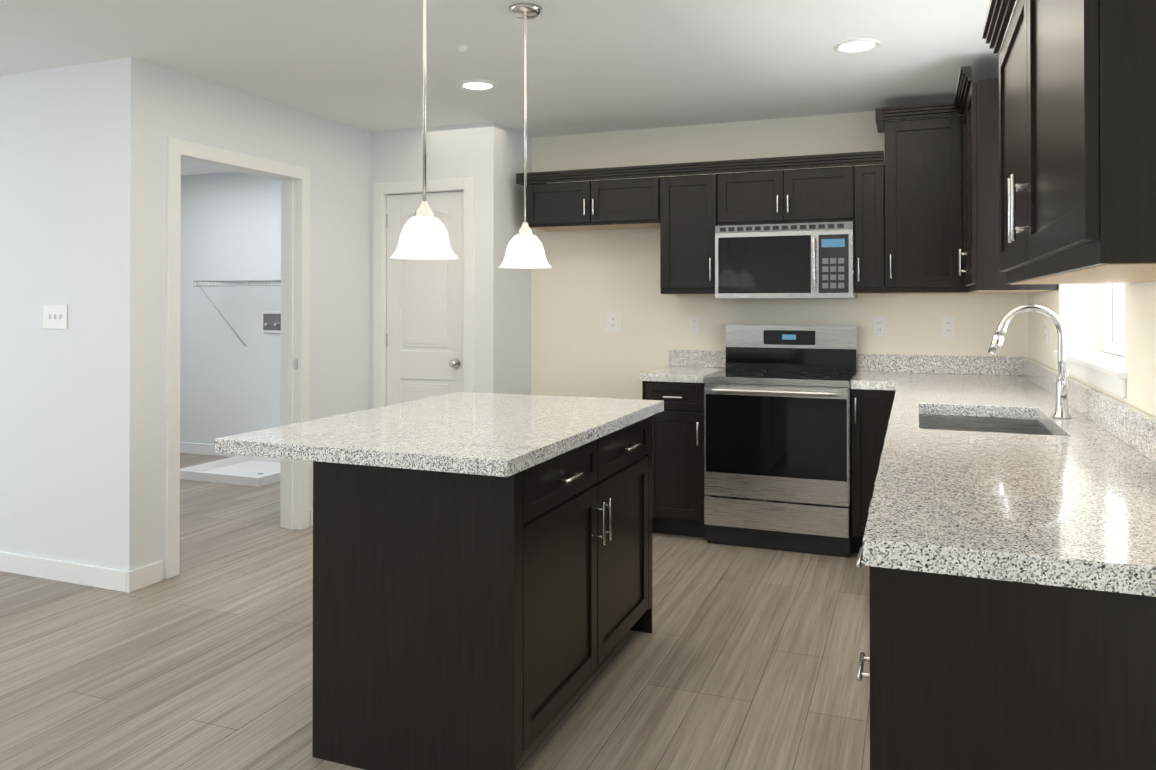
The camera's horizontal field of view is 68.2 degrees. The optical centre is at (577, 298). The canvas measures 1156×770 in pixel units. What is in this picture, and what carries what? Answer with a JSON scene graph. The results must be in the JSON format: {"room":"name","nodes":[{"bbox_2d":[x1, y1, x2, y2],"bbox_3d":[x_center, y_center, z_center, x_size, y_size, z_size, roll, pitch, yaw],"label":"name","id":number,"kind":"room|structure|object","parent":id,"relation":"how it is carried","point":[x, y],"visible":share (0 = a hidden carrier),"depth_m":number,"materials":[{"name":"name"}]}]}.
{"room":"kitchen","nodes":[
{"label":"kitchen","id":0,"kind":"room"},
{"bbox_2d":[0,60,111,567],"bbox_3d":[-3.795,0.120,4.651,3.570,2.440,0.120,0,0,22],"label":"wall","id":1,"kind":"structure","parent":0,"point":[55,245],"depth_m":4.07,"materials":[{"name":"white paint"}]},
{"bbox_2d":[43,305,67,328],"bbox_3d":[-2.494,0.086,4.066,0.160,0.115,0.012,0,0,22],"label":"light switch","id":2,"kind":"object","parent":1,"relation":"attached to","point":[55,316],"visible":1,"depth_m":4.07,"materials":[{"name":"white plastic"}]},
{"bbox_2d":[0,551,134,592],"bbox_3d":[-3.664,1.291,4.520,3.504,0.095,0.014,0,0,22],"label":"baseboard","id":3,"kind":"structure","parent":1,"relation":"attached to","point":[96,576],"depth_m":4.01,"materials":[{"name":"white wood"}]},
{"bbox_2d":[180,172,280,444],"bbox_3d":[-2.748,0.136,7.303,3.570,2.440,0.120,0,0,22],"label":"wall","id":4,"kind":"structure","parent":0,"point":[230,383],"depth_m":7.34,"materials":[{"name":"white paint"}]},
{"bbox_2d":[180,442,238,456],"bbox_3d":[-2.682,1.308,7.193,3.369,0.095,0.019,0,0,22],"label":"baseboard","id":5,"kind":"structure","parent":4,"relation":"attached to","point":[197,448],"depth_m":7.41,"materials":[{"name":"white wood"}]},
{"bbox_2d":[193,279,280,346],"bbox_3d":[-2.158,0.127,6.834,2.098,0.559,0.312,0,0,22],"label":"wire shelf","id":6,"kind":"object","parent":4,"relation":"attached to","point":[242,281],"visible":0.38,"depth_m":7.00,"materials":[{"name":"grey metal"}]},
{"bbox_2d":[261,311,280,332],"bbox_3d":[-2.560,0.195,7.140,0.240,0.180,0.042,0,0,22],"label":"outlet box","id":7,"kind":"object","parent":4,"relation":"attached to","point":[270,321],"visible":0.79,"depth_m":7.15,"materials":[{"name":"white plastic"}]},
{"bbox_2d":[110,57,369,578],"bbox_3d":[-1.660,0.122,5.035,0.120,2.440,2.400,0,0,22],"label":"wall","id":8,"kind":"structure","parent":0,"point":[154,107],"depth_m":4.08,"materials":[{"name":"white paint"}]},
{"bbox_2d":[165,137,309,578],"bbox_3d":[-1.839,0.284,4.580,0.152,2.110,1.025,0,0,22],"label":"trim","id":9,"kind":"structure","parent":8,"relation":"attached to","point":[295,323],"depth_m":4.96,"materials":[{"name":"white wood"}]},
{"bbox_2d":[310,509,312,525],"bbox_3d":[-1.471,1.296,5.323,0.015,0.095,0.590,0,0,22],"label":"baseboard","id":10,"kind":"structure","parent":8,"relation":"attached to","point":[311,511],"depth_m":5.05,"materials":[{"name":"white wood"}]},
{"bbox_2d":[0,453,869,769],"bbox_3d":[-2.325,1.376,2.333,8.000,0.100,9.300,0,0,22],"label":"floor","id":11,"kind":"structure","parent":0,"point":[742,659],"depth_m":3.09,"materials":[{"name":"brown wood"}]},
{"bbox_2d":[180,455,280,486],"bbox_3d":[-2.510,1.319,6.632,0.800,0.065,0.800,0,0,22],"label":"pan","id":12,"kind":"object","parent":11,"relation":"on","point":[254,471],"visible":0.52,"depth_m":6.60,"materials":[{"name":"white plastic"}]},
{"bbox_2d":[312,408,663,769],"bbox_3d":[-0.218,0.892,2.935,0.685,0.874,1.264,0,0,22],"label":"kitchen island","id":13,"kind":"object","parent":11,"relation":"on","point":[482,581],"depth_m":2.39,"materials":[{"name":"brown wood"}]},
{"bbox_2d":[214,392,663,479],"bbox_3d":[-0.357,0.434,2.992,0.953,0.041,1.440,0,0,22],"label":"island countertop","id":14,"kind":"structure","parent":13,"relation":"on","point":[457,433],"depth_m":2.60,"materials":[{"name":"white stone"}]},
{"bbox_2d":[640,350,725,537],"bbox_3d":[0.635,0.832,5.043,0.370,1.020,0.684,0,0,22],"label":"base cabinet","id":15,"kind":"object","parent":11,"relation":"on","point":[678,482],"depth_m":4.77,"materials":[{"name":"brown wood"}]},
{"bbox_2d":[703,324,856,557],"bbox_3d":[1.148,0.748,4.793,0.758,1.185,0.721,0,0,22],"label":"range","id":16,"kind":"object","parent":11,"relation":"on","point":[777,437],"visible":0.92,"depth_m":4.54,"materials":[{"name":"silver metal"}]},
{"bbox_2d":[850,354,1155,769],"bbox_3d":[1.367,0.820,3.100,0.884,1.020,3.761,0,0,22],"label":"base cabinet","id":17,"kind":"object","parent":11,"relation":"on","point":[1003,527],"depth_m":1.42,"materials":[{"name":"grey stone"}]},
{"bbox_2d":[988,305,1071,418],"bbox_3d":[1.573,0.216,2.970,0.261,0.391,0.107,0,0,22],"label":"faucet","id":18,"kind":"object","parent":17,"relation":"on","point":[1061,405],"visible":1,"depth_m":2.95,"materials":[{"name":"silver metal"}]},
{"bbox_2d":[369,122,530,408],"bbox_3d":[-0.843,0.126,5.701,0.910,2.440,0.560,0,0,22],"label":"wall","id":19,"kind":"structure","parent":0,"point":[488,157],"depth_m":5.42,"materials":[{"name":"white paint"}]},
{"bbox_2d":[373,177,474,407],"bbox_3d":[-0.972,0.295,5.495,0.740,2.100,0.116,0,0,22],"label":"trim","id":20,"kind":"structure","parent":19,"relation":"attached to","point":[382,191],"depth_m":5.51,"materials":[{"name":"white wood"}]},
{"bbox_2d":[386,191,463,404],"bbox_3d":[-0.987,0.330,5.463,0.590,2.014,0.101,0,0,22],"label":"pantry door","id":21,"kind":"structure","parent":19,"relation":"in","point":[425,321],"depth_m":5.48,"materials":[{"name":"white wood"}]},
{"bbox_2d":[0,0,1016,175],"bbox_3d":[-2.325,-1.164,2.349,8.000,0.100,9.300,0,0,22],"label":"ceiling","id":22,"kind":"structure","parent":0,"point":[596,66],"depth_m":3.86,"materials":[{"name":"paint"}]},
{"bbox_2d":[390,0,457,259],"bbox_3d":[-0.466,-0.618,2.590,0.206,0.990,0.206,0,0,22],"label":"pendant light","id":23,"kind":"object","parent":22,"relation":"hanging from","point":[424,235],"visible":1,"depth_m":2.54,"materials":[{"name":"white glass"}]},
{"bbox_2d":[458,45,468,52],"bbox_3d":[-0.504,-1.095,3.748,0.048,0.022,0.048,0,0,22],"label":"ceiling detector","id":24,"kind":"object","parent":22,"relation":"attached to","point":[463,48],"visible":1,"depth_m":3.73,"materials":[{"name":"white plastic"}]},
{"bbox_2d":[459,80,496,90],"bbox_3d":[-0.517,-1.097,4.397,0.196,0.010,0.196,0,0,22],"label":"recessed light","id":25,"kind":"object","parent":22,"relation":"in","point":[476,85],"visible":1,"depth_m":4.39,"materials":[{"name":"white glass"}]},
{"bbox_2d":[498,3,551,268],"bbox_3d":[-0.201,-0.614,3.260,0.206,0.990,0.206,0,0,22],"label":"pendant light","id":26,"kind":"object","parent":22,"relation":"hanging from","point":[525,249],"visible":1,"depth_m":3.22,"materials":[{"name":"white glass"}]},
{"bbox_2d":[834,38,880,53],"bbox_3d":[1.217,-1.101,3.724,0.196,0.010,0.196,0,0,22],"label":"recessed light","id":27,"kind":"object","parent":22,"relation":"in","point":[860,45],"visible":1,"depth_m":3.71,"materials":[{"name":"white"}]},
{"bbox_2d":[531,111,1027,399],"bbox_3d":[0.621,0.125,5.489,4.030,2.440,0.120,0,0,22],"label":"wall","id":28,"kind":"structure","parent":0,"point":[585,283],"depth_m":5.46,"materials":[{"name":"beige paint"}]},
{"bbox_2d":[527,174,659,231],"bbox_3d":[0.138,-0.593,5.435,0.883,0.276,0.335,0,0,22],"label":"upper cabinet","id":29,"kind":"object","parent":28,"relation":"attached to","point":[621,203],"depth_m":5.28,"materials":[{"name":"brown wood"}]},
{"bbox_2d":[605,313,620,332],"bbox_3d":[0.230,0.155,5.574,0.110,0.130,0.008,0,0,22],"label":"outlet","id":30,"kind":"object","parent":28,"relation":"attached to","point":[612,322],"visible":1,"depth_m":5.57,"materials":[{"name":"white plastic"}]},
{"bbox_2d":[656,170,719,294],"bbox_3d":[0.711,-0.381,5.208,0.346,0.703,0.335,0,0,22],"label":"upper cabinet","id":31,"kind":"object","parent":28,"relation":"attached to","point":[690,204],"depth_m":5.06,"materials":[{"name":"brown wood"}]},
{"bbox_2d":[689,316,699,333],"bbox_3d":[0.732,0.164,5.376,0.072,0.115,0.008,0,0,22],"label":"electrical outlet","id":32,"kind":"object","parent":28,"relation":"attached to","point":[694,324],"visible":1,"depth_m":5.37,"materials":[{"name":"white plastic"}]},
{"bbox_2d":[720,162,859,229],"bbox_3d":[1.228,-0.580,5.005,0.762,0.308,0.335,0,0,22],"label":"upper cabinet","id":33,"kind":"object","parent":28,"relation":"attached to","point":[816,194],"depth_m":4.83,"materials":[{"name":"brown wood"}]},
{"bbox_2d":[715,222,856,298],"bbox_3d":[1.205,-0.209,4.943,0.758,0.423,0.459,0,0,22],"label":"microwave","id":34,"kind":"object","parent":33,"relation":"attached to","point":[795,261],"visible":1,"depth_m":4.77,"materials":[{"name":"silver metal"}]},
{"bbox_2d":[873,317,885,335],"bbox_3d":[1.756,0.162,4.972,0.072,0.115,0.008,0,0,22],"label":"electrical outlet","id":35,"kind":"object","parent":28,"relation":"attached to","point":[879,326],"visible":1,"depth_m":4.97,"materials":[{"name":"white plastic"}]},
{"bbox_2d":[872,110,947,293],"bbox_3d":[1.890,-0.502,4.710,0.457,0.938,0.397,0,0,22],"label":"upper cabinet","id":36,"kind":"object","parent":28,"relation":"attached to","point":[920,209],"depth_m":4.61,"materials":[{"name":"brown wood"}]},
{"bbox_2d":[942,317,955,336],"bbox_3d":[2.100,0.161,4.836,0.072,0.115,0.008,0,0,22],"label":"electrical outlet","id":37,"kind":"object","parent":28,"relation":"attached to","point":[948,326],"visible":1,"depth_m":4.83,"materials":[{"name":"white plastic"}]},
{"bbox_2d":[1028,281,1155,417],"bbox_3d":[1.034,0.096,0.704,0.250,2.440,8.720,0,0,22],"label":"wall","id":38,"kind":"structure","parent":0,"point":[1076,309],"depth_m":3.60,"materials":[{"name":"beige paint"}]},
{"bbox_2d":[948,70,1057,293],"bbox_3d":[2.027,-0.521,4.117,0.397,0.970,0.771,0,0,22],"label":"upper cabinet","id":39,"kind":"object","parent":38,"relation":"attached to","point":[973,137],"depth_m":3.81,"materials":[{"name":"brown wood"}]},
{"bbox_2d":[994,0,1017,283],"bbox_3d":[1.297,-0.399,2.182,0.335,0.703,0.764,0,0,22],"label":"upper cabinet","id":40,"kind":"object","parent":38,"relation":"attached to","point":[1008,55],"depth_m":2.39,"materials":[{"name":"brown wood"}]},
{"bbox_2d":[1045,320,1048,344],"bbox_3d":[2.194,0.156,3.998,0.008,0.115,0.072,0,0,22],"label":"electrical outlet","id":41,"kind":"object","parent":38,"relation":"attached to","point":[1047,332],"visible":1,"depth_m":3.96,"materials":[{"name":"white plastic"}]},
{"bbox_2d":[1014,0,1155,283],"bbox_3d":[1.059,-0.403,1.580,0.335,0.703,0.763,0,0,22],"label":"upper cabinet","id":42,"kind":"object","parent":38,"relation":"attached to","point":[1077,141],"depth_m":1.32,"materials":[{"name":"brown wood"}]},
{"bbox_2d":[1053,350,1126,397],"bbox_3d":[1.901,0.257,3.064,0.175,0.076,1.270,0,0,22],"label":"window sill","id":43,"kind":"structure","parent":38,"relation":"attached to","point":[1104,371],"depth_m":2.92,"materials":[{"name":"white"}]},
{"bbox_2d":[1102,284,1124,356],"bbox_3d":[2.015,-0.255,3.023,0.065,0.946,1.206,0,0,22],"label":"window","id":44,"kind":"structure","parent":38,"relation":"in","point":[1112,343],"depth_m":3.54,"materials":[{"name":"white glass"}]}
]}

